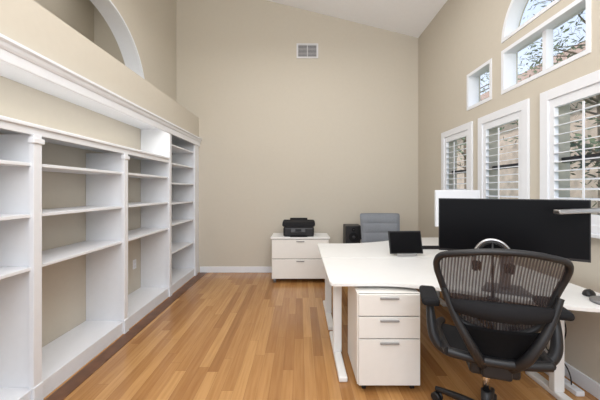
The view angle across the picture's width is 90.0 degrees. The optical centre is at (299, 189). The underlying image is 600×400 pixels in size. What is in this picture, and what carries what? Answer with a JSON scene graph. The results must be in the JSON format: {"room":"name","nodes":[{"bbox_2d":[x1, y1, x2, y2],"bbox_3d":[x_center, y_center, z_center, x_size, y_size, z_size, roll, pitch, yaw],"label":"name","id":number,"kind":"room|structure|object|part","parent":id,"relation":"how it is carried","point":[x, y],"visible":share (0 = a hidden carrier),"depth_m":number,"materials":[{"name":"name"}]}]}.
{"room":"office","nodes":[
{"label":"office","id":0,"kind":"room"},
{"bbox_2d":[34,0,93,42],"bbox_3d":[-3.550,-1.288,1.450,0.100,5.376,7.300,0,0,0],"label":"wall","id":1,"kind":"structure","parent":0,"point":[78,14],"depth_m":4.70,"materials":[{"name":"paint"}]},
{"bbox_2d":[0,0,175,346],"bbox_3d":[-2.200,-1.102,1.450,0.200,5.004,7.300,0,0,0],"label":"wall","id":2,"kind":"structure","parent":0,"point":[151,24],"depth_m":2.81,"materials":[{"name":"paint"}]},
{"bbox_2d":[90,0,144,78],"bbox_3d":[-2.200,-1.655,3.190,0.209,0.909,1.818,0,0,0],"label":"trim","id":3,"kind":"structure","parent":2,"relation":"attached to","point":[115,21],"depth_m":3.70,"materials":[{"name":"white paint"}]},
{"bbox_2d":[0,0,198,136],"bbox_3d":[-1.909,-1.029,2.450,0.379,0.392,5.299,0,0,0],"label":"wall","id":4,"kind":"structure","parent":0,"point":[28,23],"depth_m":2.35,"materials":[{"name":"paint"}]},
{"bbox_2d":[94,0,417,271],"bbox_3d":[-0.715,-1.288,5.175,5.770,5.376,0.150,0,0,0],"label":"wall","id":5,"kind":"structure","parent":0,"point":[330,139],"depth_m":5.10,"materials":[{"name":"paint"}]},
{"bbox_2d":[200,267,271,272],"bbox_3d":[0.147,1.350,5.092,3.694,0.100,0.016,0,0,0],"label":"baseboard","id":6,"kind":"structure","parent":5,"relation":"attached to","point":[202,269],"depth_m":5.08,"materials":[{"name":"white paint"}]},
{"bbox_2d":[296,43,317,57],"bbox_3d":[0.125,-2.360,5.091,0.370,0.250,0.018,0,0,0],"label":"air vent","id":7,"kind":"object","parent":5,"relation":"in","point":[303,50],"visible":1,"depth_m":5.09,"materials":[{"name":"white metal"}]},
{"bbox_3d":[0.125,-2.473,5.091,0.370,0.025,0.018,0,0,0],"label":"frame","id":8,"kind":"part","parent":7,"relation":"part of","materials":[{"name":"white metal"}]},
{"bbox_2d":[44,272,598,399],"bbox_3d":[-0.715,1.450,1.525,5.770,0.100,7.450,0,0,0],"label":"floor","id":9,"kind":"structure","parent":0,"point":[228,336],"depth_m":2.48,"materials":[{"name":"brown wood"}]},
{"bbox_2d":[0,33,201,399],"bbox_3d":[-1.879,0.266,2.450,0.441,2.268,5.299,0,0,0],"label":"built-in bookcase","id":10,"kind":"object","parent":9,"relation":"on","point":[168,155],"visible":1,"depth_m":2.60,"materials":[{"name":"white paint"}]},
{"bbox_3d":[-1.919,0.460,1.955,0.358,1.640,0.024,0,0,0],"label":"panel","id":11,"kind":"part","parent":10,"relation":"part of","materials":[{"name":"white paint"}]},
{"bbox_3d":[-1.911,0.506,1.468,0.371,0.022,0.949,0,0,0],"label":"shelf","id":12,"kind":"part","parent":10,"relation":"part of","materials":[{"name":"white paint"}]},
{"bbox_3d":[-1.911,-0.164,1.468,0.371,0.022,0.949,0,0,0],"label":"shelf","id":13,"kind":"part","parent":10,"relation":"part of","materials":[{"name":"white paint"}]},
{"bbox_3d":[-1.911,0.166,1.468,0.371,0.022,0.949,0,0,0],"label":"shelf","id":14,"kind":"part","parent":10,"relation":"part of","materials":[{"name":"white paint"}]},
{"bbox_3d":[-1.919,-0.407,1.874,0.358,0.025,4.148,0,0,0],"label":"header shelf","id":15,"kind":"part","parent":10,"relation":"part of","materials":[{"name":"white paint"}]},
{"bbox_3d":[-1.911,0.506,2.453,0.371,0.022,0.969,0,0,0],"label":"shelf","id":16,"kind":"part","parent":10,"relation":"part of","materials":[{"name":"white paint"}]},
{"bbox_3d":[-1.911,-0.164,2.453,0.371,0.022,0.969,0,0,0],"label":"shelf","id":17,"kind":"part","parent":10,"relation":"part of","materials":[{"name":"white paint"}]},
{"bbox_3d":[-1.911,0.166,2.453,0.371,0.022,0.969,0,0,0],"label":"shelf","id":18,"kind":"part","parent":10,"relation":"part of","materials":[{"name":"white paint"}]},
{"bbox_3d":[-1.708,-0.412,1.860,0.015,0.025,4.120,0,0,0],"label":"header moulding","id":19,"kind":"part","parent":10,"relation":"part of","materials":[{"name":"white paint"}]},
{"bbox_3d":[-1.708,-0.775,2.450,0.025,0.070,5.299,0,0,0],"label":"crown","id":20,"kind":"part","parent":10,"relation":"part of","materials":[{"name":"white paint"}]},
{"bbox_3d":[-1.689,-0.837,2.450,0.062,0.063,5.299,0,0,0],"label":"crown moulding","id":21,"kind":"part","parent":10,"relation":"part of","materials":[{"name":"white paint"}]},
{"bbox_3d":[-1.919,0.460,2.950,0.358,1.640,0.024,0,0,0],"label":"panel","id":22,"kind":"part","parent":10,"relation":"part of","materials":[{"name":"white paint"}]},
{"bbox_3d":[-1.911,0.506,3.455,0.371,0.022,0.984,0,0,0],"label":"shelf","id":23,"kind":"part","parent":10,"relation":"part of","materials":[{"name":"white paint"}]},
{"bbox_3d":[-1.911,-0.164,3.455,0.371,0.022,0.984,0,0,0],"label":"shelf","id":24,"kind":"part","parent":10,"relation":"part of","materials":[{"name":"white paint"}]},
{"bbox_3d":[-1.911,0.166,3.455,0.371,0.022,0.984,0,0,0],"label":"shelf","id":25,"kind":"part","parent":10,"relation":"part of","materials":[{"name":"white paint"}]},
{"bbox_3d":[-1.919,0.230,3.960,0.358,2.100,0.024,0,0,0],"label":"panel","id":26,"kind":"part","parent":10,"relation":"part of","materials":[{"name":"white paint"}]},
{"bbox_3d":[-1.919,0.230,4.930,0.358,2.100,0.024,0,0,0],"label":"panel","id":27,"kind":"part","parent":10,"relation":"part of","materials":[{"name":"white paint"}]},
{"bbox_3d":[-1.915,0.480,4.445,0.365,0.020,0.944,0,0,0],"label":"tower shelf","id":28,"kind":"part","parent":10,"relation":"part of","materials":[{"name":"white paint"}]},
{"bbox_3d":[-1.915,0.860,4.445,0.365,0.020,0.944,0,0,0],"label":"tower shelf","id":29,"kind":"part","parent":10,"relation":"part of","materials":[{"name":"white paint"}]},
{"bbox_3d":[-1.915,-0.610,4.445,0.365,0.020,0.944,0,0,0],"label":"tower shelf","id":30,"kind":"part","parent":10,"relation":"part of","materials":[{"name":"white paint"}]},
{"bbox_3d":[-1.915,-0.360,4.445,0.365,0.020,0.944,0,0,0],"label":"tower shelf","id":31,"kind":"part","parent":10,"relation":"part of","materials":[{"name":"white paint"}]},
{"bbox_3d":[-1.915,-0.090,4.445,0.365,0.020,0.944,0,0,0],"label":"tower shelf","id":32,"kind":"part","parent":10,"relation":"part of","materials":[{"name":"white paint"}]},
{"bbox_3d":[-1.915,0.190,4.445,0.365,0.020,0.944,0,0,0],"label":"tower shelf","id":33,"kind":"part","parent":10,"relation":"part of","materials":[{"name":"white paint"}]},
{"bbox_2d":[45,272,206,399],"bbox_3d":[-1.639,1.398,2.442,0.119,0.004,5.283,0,0,0],"label":"trim","id":34,"kind":"structure","parent":9,"relation":"on","point":[61,393],"depth_m":2.63,"materials":[{"name":"brown wood"}]},
{"bbox_2d":[271,233,329,282],"bbox_3d":[0.005,1.055,4.733,0.890,0.690,0.494,0,0,0],"label":"filing cabinet","id":35,"kind":"object","parent":9,"relation":"on","point":[292,257],"visible":0.85,"depth_m":4.50,"materials":[{"name":"laminate"}]},
{"bbox_2d":[282,218,314,236],"bbox_3d":[-0.020,0.579,4.685,0.500,0.262,0.370,0,0,0],"label":"printer","id":36,"kind":"object","parent":35,"relation":"on","point":[294,227],"visible":1,"depth_m":4.55,"materials":[{"name":"black plastic"}]},
{"bbox_3d":[-0.030,0.613,4.541,0.220,0.065,0.034,0,0,0],"label":"control panel","id":37,"kind":"part","parent":36,"relation":"part of","materials":[{"name":"grey plastic"}]},
{"bbox_3d":[-0.020,0.515,4.705,0.500,0.080,0.330,0,0,0],"label":"scanner lid","id":38,"kind":"part","parent":36,"relation":"part of","materials":[{"name":"black plastic"}]},
{"bbox_3d":[0.005,1.185,4.510,0.850,0.290,0.019,0,0,0],"label":"drawer","id":39,"kind":"part","parent":35,"relation":"part of","materials":[{"name":"white wood"}]},
{"bbox_3d":[0.005,0.887,4.510,0.850,0.285,0.019,0,0,0],"label":"drawer","id":40,"kind":"part","parent":35,"relation":"part of","materials":[{"name":"white wood"}]},
{"bbox_2d":[343,224,360,242],"bbox_3d":[0.840,0.980,4.840,0.280,0.840,0.311,0,0,0],"label":"floor speaker","id":41,"kind":"object","parent":9,"relation":"on","point":[351,232],"visible":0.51,"depth_m":4.70,"materials":[{"name":"black plastic"}]},
{"bbox_2d":[360,213,399,242],"bbox_3d":[1.165,0.872,4.163,0.626,1.057,0.655,0,0,2],"label":"office chair","id":42,"kind":"object","parent":9,"relation":"on","point":[375,227],"visible":0.46,"depth_m":4.38,"materials":[{"name":"grey fabric"}]},
{"bbox_2d":[317,237,447,329],"bbox_3d":[1.075,1.032,3.582,1.720,0.735,1.267,0,0,0],"label":"desk","id":43,"kind":"object","parent":9,"relation":"on","point":[380,249],"visible":0.42,"depth_m":3.32,"materials":[{"name":"laminate"}]},
{"bbox_2d":[388,231,422,255],"bbox_3d":[1.068,0.542,3.072,0.340,0.246,0.155,0,0,-3],"label":"display","id":44,"kind":"object","parent":43,"relation":"on","point":[401,243],"visible":1,"depth_m":3.04,"materials":[{"name":"black plastic"}]},
{"bbox_2d":[422,246,438,248],"bbox_3d":[1.460,0.654,3.420,0.400,0.020,0.120,0,0,0],"label":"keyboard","id":45,"kind":"object","parent":43,"relation":"on","point":[424,247],"visible":0.44,"depth_m":3.37,"materials":[{"name":"black plastic"}]},
{"bbox_2d":[435,190,479,226],"bbox_3d":[1.570,0.333,3.020,0.440,0.665,0.120,0,0,0],"label":"desktop monitor","id":46,"kind":"object","parent":43,"relation":"on","point":[475,194],"visible":0.14,"depth_m":2.98,"materials":[{"name":"white paint"}]},
{"bbox_2d":[348,286,419,388],"bbox_3d":[0.618,1.058,2.278,0.440,0.685,0.444,0,0,0],"label":"drawer pedestal","id":47,"kind":"object","parent":9,"relation":"on","point":[384,321],"visible":0.96,"depth_m":2.07,"materials":[{"name":"white metal"}]},
{"bbox_3d":[0.618,1.032,2.090,0.420,0.625,0.001,0,0,0],"label":"gap panel","id":48,"kind":"part","parent":47,"relation":"part of","materials":[{"name":"white wood"}]},
{"bbox_3d":[0.618,0.796,2.079,0.424,0.147,0.019,0,0,0],"label":"drawer","id":49,"kind":"part","parent":47,"relation":"part of","materials":[{"name":"white wood"}]},
{"bbox_3d":[0.618,0.952,2.079,0.424,0.147,0.019,0,0,0],"label":"drawer","id":50,"kind":"part","parent":47,"relation":"part of","materials":[{"name":"white wood"}]},
{"bbox_3d":[0.618,1.192,2.079,0.424,0.317,0.019,0,0,0],"label":"drawer","id":51,"kind":"part","parent":47,"relation":"part of","materials":[{"name":"white wood"}]},
{"bbox_3d":[0.618,0.747,2.063,0.130,0.012,0.014,0,0,0],"label":"handle","id":52,"kind":"part","parent":47,"relation":"part of","materials":[{"name":"silver metal"}]},
{"bbox_3d":[0.618,0.902,2.063,0.130,0.012,0.014,0,0,0],"label":"handle","id":53,"kind":"part","parent":47,"relation":"part of","materials":[{"name":"silver metal"}]},
{"bbox_3d":[0.618,1.057,2.063,0.130,0.012,0.014,0,0,0],"label":"handle","id":54,"kind":"part","parent":47,"relation":"part of","materials":[{"name":"silver metal"}]},
{"bbox_2d":[322,258,599,399],"bbox_3d":[1.075,1.032,2.304,1.720,0.735,1.267,0,0,0],"label":"desk","id":55,"kind":"object","parent":9,"relation":"on","point":[392,272],"visible":0.47,"depth_m":2.31,"materials":[{"name":"laminate"}]},
{"bbox_2d":[474,238,509,248],"bbox_3d":[1.165,0.479,1.815,0.216,0.372,0.070,0,0,27],"label":"headphones","id":56,"kind":"object","parent":55,"relation":"on","point":[492,241],"visible":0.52,"depth_m":1.81,"materials":[{"name":"silver plastic"}]},
{"bbox_2d":[439,198,590,262],"bbox_3d":[1.356,0.361,1.983,0.790,0.608,0.202,0,0,28],"label":"monitor","id":57,"kind":"object","parent":55,"relation":"on","point":[521,224],"visible":0.69,"depth_m":1.88,"materials":[{"name":"black plastic"}]},
{"bbox_2d":[553,208,599,304],"bbox_3d":[1.653,0.381,1.687,0.476,0.568,0.168,0,0,-23],"label":"desk lamp","id":58,"kind":"object","parent":55,"relation":"on","point":[595,299],"visible":1,"depth_m":1.64,"materials":[{"name":"grey metal"}]},
{"bbox_2d":[582,289,595,296],"bbox_3d":[1.830,0.645,1.900,0.110,0.037,0.064,0,0,-38],"label":"computer mouse","id":59,"kind":"object","parent":55,"relation":"on","point":[587,292],"visible":0.96,"depth_m":1.87,"materials":[{"name":"black plastic"}]},
{"bbox_2d":[419,248,574,399],"bbox_3d":[1.075,0.839,1.726,0.712,1.122,0.674,0,0,18],"label":"mesh office chair","id":60,"kind":"object","parent":9,"relation":"on","point":[499,301],"visible":1,"depth_m":1.51,"materials":[{"name":"grey"}]},
{"bbox_3d":[0.867,0.877,1.841,0.079,0.059,0.466,0,0,22],"label":"seat","id":61,"kind":"part","parent":60,"relation":"part of","materials":[{"name":"black plastic"}]},
{"bbox_3d":[0.854,0.801,1.728,0.233,0.309,0.122,0,0,18],"label":"arm post","id":62,"kind":"part","parent":60,"relation":"part of","materials":[{"name":"black plastic"}]},
{"bbox_3d":[0.989,1.294,1.884,0.053,0.081,0.284,0,0,-32],"label":"star leg","id":63,"kind":"part","parent":60,"relation":"part of","materials":[{"name":"black plastic"}]},
{"bbox_3d":[1.086,0.905,1.759,0.470,0.070,0.450,0,0,18],"label":"seat","id":64,"kind":"part","parent":60,"relation":"part of","materials":[{"name":"black fabric"}]},
{"bbox_3d":[1.181,1.294,1.878,0.053,0.081,0.284,0,0,36],"label":"star leg","id":65,"kind":"part","parent":60,"relation":"part of","materials":[{"name":"black plastic"}]},
{"bbox_3d":[1.000,0.515,1.494,0.614,0.473,0.186,0,0,18],"label":"frame","id":66,"kind":"part","parent":60,"relation":"part of","materials":[{"name":"black plastic"}]},
{"bbox_3d":[1.312,0.877,1.696,0.079,0.059,0.466,0,0,14],"label":"seat","id":67,"kind":"part","parent":60,"relation":"part of","materials":[{"name":"black plastic"}]},
{"bbox_3d":[1.256,0.801,1.597,0.233,0.309,0.122,0,0,18],"label":"arm post","id":68,"kind":"part","parent":60,"relation":"part of","materials":[{"name":"black plastic"}]},
{"bbox_2d":[544,321,584,395],"bbox_3d":[1.843,1.050,2.200,0.174,0.700,0.340,0,0,0],"label":"power strip","id":69,"kind":"object","parent":9,"relation":"on","point":[568,385],"visible":0.19,"depth_m":2.08,"materials":[{"name":"white paint"}]},
{"bbox_2d":[267,0,446,37],"bbox_3d":[-0.715,-3.321,1.525,5.770,1.551,7.450,0,0,0],"label":"ceiling","id":70,"kind":"structure","parent":0,"point":[406,17],"depth_m":4.75,"materials":[{"name":"paint"}]},
{"bbox_2d":[418,0,599,383],"bbox_3d":[2.090,-0.593,1.450,0.160,3.985,7.300,0,0,0],"label":"wall","id":71,"kind":"structure","parent":0,"point":[463,35],"depth_m":3.28,"materials":[{"name":"paint"}]},
{"bbox_2d":[441,132,444,189],"bbox_3d":[1.999,-0.240,4.190,0.022,1.120,0.080,0,0,0],"label":"window frame","id":72,"kind":"structure","parent":71,"relation":"attached to","point":[442,134],"depth_m":4.18,"materials":[{"name":"white paint"}]},
{"bbox_2d":[444,123,467,189],"bbox_3d":[2.011,-0.280,3.855,0.047,1.040,0.590,0,0,0],"label":"window","id":73,"kind":"structure","parent":71,"relation":"in","point":[459,132],"depth_m":3.88,"materials":[{"name":"white paint"}]},
{"bbox_3d":[2.018,-0.240,4.125,0.035,0.960,0.050,0,0,0],"label":"stile","id":74,"kind":"part","parent":73,"relation":"part of","materials":[{"name":"white wood"}]},
{"bbox_3d":[2.018,-0.685,3.855,0.035,0.070,0.490,0,0,0],"label":"rail","id":75,"kind":"part","parent":73,"relation":"part of","materials":[{"name":"white paint"}]},
{"bbox_3d":[2.018,-0.240,3.585,0.035,0.960,0.050,0,0,0],"label":"stile","id":76,"kind":"part","parent":73,"relation":"part of","materials":[{"name":"white wood"}]},
{"bbox_2d":[446,142,465,189],"bbox_3d":[2.018,-0.220,3.855,0.052,0.725,0.490,0,0,0],"label":"louvers","id":77,"kind":"object","parent":71,"relation":"attached to","point":[465,142],"visible":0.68,"depth_m":3.82,"materials":[{"name":"white paint"}]},
{"bbox_2d":[454,142,454,189],"bbox_3d":[1.980,-0.245,3.855,0.008,0.750,0.012,0,0,0],"label":"tilt rod","id":78,"kind":"object","parent":77,"relation":"attached to","point":[454,142],"visible":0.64,"depth_m":3.85,"materials":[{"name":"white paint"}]},
{"bbox_2d":[452,170,465,173],"bbox_3d":[2.120,-0.240,3.855,0.040,0.040,0.590,0,0,0],"label":"window rail","id":79,"kind":"object","parent":71,"relation":"in","point":[464,171],"depth_m":3.97,"materials":[{"name":"grey plastic"}]},
{"bbox_2d":[468,121,472,189],"bbox_3d":[1.999,-0.240,3.520,0.022,1.120,0.080,0,0,0],"label":"window frame","id":80,"kind":"structure","parent":71,"relation":"attached to","point":[470,124],"depth_m":3.50,"materials":[{"name":"white paint"}]},
{"bbox_2d":[467,75,478,110],"bbox_3d":[2.067,-1.165,3.592,0.126,0.430,0.035,0,0,0],"label":"frame","id":81,"kind":"object","parent":71,"relation":"attached to","point":[472,82],"visible":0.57,"depth_m":3.58,"materials":[{"name":"white paint"}]},
{"bbox_2d":[468,60,488,76],"bbox_3d":[2.067,-1.363,3.375,0.126,0.035,0.400,0,0,0],"label":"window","id":82,"kind":"structure","parent":71,"relation":"in","point":[483,68],"depth_m":3.40,"materials":[{"name":"white paint"}]},
{"bbox_2d":[468,97,488,109],"bbox_3d":[2.067,-0.968,3.375,0.126,0.035,0.400,0,0,0],"label":"frame","id":83,"kind":"object","parent":71,"relation":"attached to","point":[486,99],"visible":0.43,"depth_m":3.37,"materials":[{"name":"white paint"}]},
{"bbox_2d":[478,117,482,198],"bbox_3d":[1.999,-0.240,3.320,0.022,1.120,0.080,0,0,0],"label":"window frame","id":84,"kind":"structure","parent":71,"relation":"attached to","point":[480,125],"depth_m":3.30,"materials":[{"name":"white paint"}]},
{"bbox_2d":[489,58,491,99],"bbox_3d":[2.067,-1.165,3.158,0.126,0.430,0.035,0,0,0],"label":"frame","id":85,"kind":"object","parent":71,"relation":"attached to","point":[490,60],"visible":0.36,"depth_m":3.16,"materials":[{"name":"white paint"}]},
{"bbox_2d":[482,101,520,198],"bbox_3d":[2.011,-0.280,2.990,0.047,1.040,0.580,0,0,0],"label":"window","id":86,"kind":"structure","parent":71,"relation":"in","point":[509,114],"depth_m":3.02,"materials":[{"name":"white paint"}]},
{"bbox_3d":[2.018,-0.240,3.255,0.035,0.960,0.050,0,0,0],"label":"stile","id":87,"kind":"part","parent":86,"relation":"part of","materials":[{"name":"white wood"}]},
{"bbox_3d":[2.018,-0.685,2.990,0.035,0.070,0.480,0,0,0],"label":"rail","id":88,"kind":"part","parent":86,"relation":"part of","materials":[{"name":"white paint"}]},
{"bbox_3d":[2.018,-0.240,2.725,0.035,0.960,0.050,0,0,0],"label":"stile","id":89,"kind":"part","parent":86,"relation":"part of","materials":[{"name":"white wood"}]},
{"bbox_2d":[485,127,517,197],"bbox_3d":[2.018,-0.220,2.990,0.052,0.725,0.480,0,0,0],"label":"louvers","id":90,"kind":"object","parent":71,"relation":"attached to","point":[517,127],"visible":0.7,"depth_m":2.95,"materials":[{"name":"white paint"}]},
{"bbox_2d":[498,128,498,198],"bbox_3d":[1.980,-0.245,2.990,0.008,0.750,0.012,0,0,0],"label":"tilt rod","id":91,"kind":"object","parent":90,"relation":"attached to","point":[498,128],"visible":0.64,"depth_m":2.99,"materials":[{"name":"white paint"}]},
{"bbox_2d":[492,163,517,169],"bbox_3d":[2.120,-0.240,2.990,0.040,0.040,0.580,0,0,0],"label":"window rail","id":92,"kind":"object","parent":71,"relation":"in","point":[514,164],"depth_m":3.07,"materials":[{"name":"grey plastic"}]},
{"bbox_2d":[501,51,515,94],"bbox_3d":[2.067,-1.165,2.973,0.126,0.430,0.035,0,0,0],"label":"frame","id":93,"kind":"object","parent":71,"relation":"attached to","point":[508,60],"visible":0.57,"depth_m":2.96,"materials":[{"name":"white paint"}]},
{"bbox_2d":[521,98,529,198],"bbox_3d":[1.999,-0.240,2.660,0.022,1.120,0.080,0,0,0],"label":"window frame","id":94,"kind":"structure","parent":71,"relation":"attached to","point":[525,104],"depth_m":2.65,"materials":[{"name":"white paint"}]},
{"bbox_2d":[501,0,560,42],"bbox_3d":[2.067,-1.690,2.530,0.126,0.459,0.918,0,0,0],"label":"window","id":95,"kind":"structure","parent":71,"relation":"in","point":[514,12],"depth_m":2.87,"materials":[{"name":"white paint"}]},
{"bbox_3d":[2.067,-1.690,2.530,0.126,0.459,0.918,0,0,0],"label":"arch frame","id":96,"kind":"part","parent":95,"relation":"part of","materials":[{"name":"white paint"}]},
{"bbox_2d":[503,0,585,70],"bbox_3d":[2.067,-1.183,2.530,0.126,0.395,0.850,0,0,0],"label":"window frame","id":97,"kind":"structure","parent":71,"relation":"in","point":[576,7],"depth_m":2.51,"materials":[{"name":"white paint"}]},
{"bbox_3d":[2.090,-1.165,2.530,0.060,0.360,0.040,0,0,0],"label":"mullion","id":98,"kind":"part","parent":97,"relation":"part of","materials":[{"name":"white wood"}]},
{"bbox_2d":[503,50,585,93],"bbox_3d":[2.067,-0.968,2.530,0.126,0.035,0.850,0,0,0],"label":"frame","id":99,"kind":"object","parent":71,"relation":"attached to","point":[583,53],"visible":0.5,"depth_m":2.42,"materials":[{"name":"white paint"}]},
{"bbox_2d":[540,91,599,234],"bbox_3d":[1.999,-0.240,2.135,0.022,1.120,0.710,0,0,0],"label":"window frame","id":100,"kind":"structure","parent":71,"relation":"attached to","point":[544,102],"depth_m":2.44,"materials":[{"name":"white paint"}]},
{"bbox_2d":[591,214,599,225],"bbox_3d":[2.018,0.205,2.095,0.035,0.070,0.530,0,0,0],"label":"rail","id":101,"kind":"object","parent":100,"relation":"on","point":[595,219],"visible":0.07,"depth_m":2.03,"materials":[{"name":"white paint"}]},
{"bbox_2d":[544,349,599,399],"bbox_3d":[2.002,1.350,1.450,0.016,0.100,7.300,0,0,0],"label":"baseboard","id":102,"kind":"structure","parent":71,"relation":"attached to","point":[588,384],"depth_m":2.11,"materials":[{"name":"white paint"}]},
{"bbox_2d":[548,70,599,198],"bbox_3d":[2.011,-0.280,2.095,0.047,1.040,0.630,0,0,0],"label":"window","id":103,"kind":"structure","parent":71,"relation":"in","point":[586,86],"depth_m":2.33,"materials":[{"name":"white paint"}]},
{"bbox_3d":[2.018,-0.240,2.385,0.035,0.960,0.050,0,0,0],"label":"stile","id":104,"kind":"part","parent":103,"relation":"part of","materials":[{"name":"white wood"}]},
{"bbox_3d":[2.018,-0.685,2.095,0.035,0.070,0.530,0,0,0],"label":"rail","id":105,"kind":"part","parent":103,"relation":"part of","materials":[{"name":"white paint"}]},
{"bbox_2d":[553,104,599,200],"bbox_3d":[2.018,-0.220,2.095,0.052,0.725,0.530,0,0,0],"label":"louvers","id":106,"kind":"object","parent":71,"relation":"attached to","point":[565,198],"visible":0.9,"depth_m":2.17,"materials":[{"name":"white paint"}]},
{"bbox_2d":[582,101,584,199],"bbox_3d":[1.980,-0.245,2.095,0.008,0.750,0.012,0,0,0],"label":"tilt rod","id":107,"kind":"object","parent":106,"relation":"attached to","point":[583,102],"visible":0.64,"depth_m":2.09,"materials":[{"name":"white paint"}]},
{"bbox_2d":[561,153,599,162],"bbox_3d":[2.120,-0.240,2.095,0.040,0.040,0.630,0,0,0],"label":"window rail","id":108,"kind":"object","parent":71,"relation":"in","point":[595,154],"depth_m":2.25,"materials":[{"name":"grey plastic"}]},
{"bbox_2d":[586,0,590,54],"bbox_3d":[2.067,-1.165,2.087,0.126,0.430,0.035,0,0,0],"label":"frame","id":109,"kind":"object","parent":71,"relation":"attached to","point":[588,2],"visible":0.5,"depth_m":2.08,"materials":[{"name":"white paint"}]},
{"bbox_2d":[591,233,599,238],"bbox_3d":[1.974,0.307,2.095,0.028,0.025,0.790,0,0,0],"label":"sill","id":110,"kind":"structure","parent":71,"relation":"attached to","point":[592,234],"depth_m":1.99,"materials":[{"name":"white paint"}]},
{"label":"outside","id":111,"kind":"structure","parent":0,"visible":0},
{"bbox_3d":[21.105,1.750,12.500,37.790,0.100,65.000,0,0,0],"label":"ground","id":112,"kind":"structure","parent":111,"visible":0},
{"bbox_2d":[457,68,526,188],"bbox_3d":[5.827,-1.677,10.692,3.630,6.767,3.464,0,0,-21],"label":"tree","id":113,"kind":"object","parent":112,"relation":"on","point":[483,89],"visible":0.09,"depth_m":10.61,"materials":[{"name":"green plant"}]},
{"bbox_2d":[457,96,597,214],"bbox_3d":[11.800,-1.000,17.300,6.400,5.400,17.400,0,0,0],"label":"wall","id":114,"kind":"structure","parent":112,"relation":"on","point":[589,123],"depth_m":9.54,"materials":[{"name":"brick"}]},
{"bbox_2d":[480,42,585,100],"bbox_3d":[11.800,-4.900,17.300,7.600,2.600,18.600,0,0,0],"label":"roof","id":115,"kind":"structure","parent":114,"relation":"on","point":[577,50],"depth_m":13.19,"materials":[{"name":"tile"}]},
{"bbox_2d":[488,0,599,214],"bbox_3d":[6.212,-2.272,5.837,4.220,7.954,4.762,0,0,39],"label":"tree","id":116,"kind":"object","parent":112,"relation":"on","point":[597,99],"visible":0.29,"depth_m":6.09,"materials":[{"name":"green plant"}]},
{"bbox_2d":[570,125,599,206],"bbox_3d":[3.621,0.473,3.028,2.142,2.491,1.941,0,0,-23],"label":"shrub","id":117,"kind":"object","parent":112,"relation":"on","point":[592,141],"visible":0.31,"depth_m":3.56,"materials":[{"name":"green plant"}]}
]}

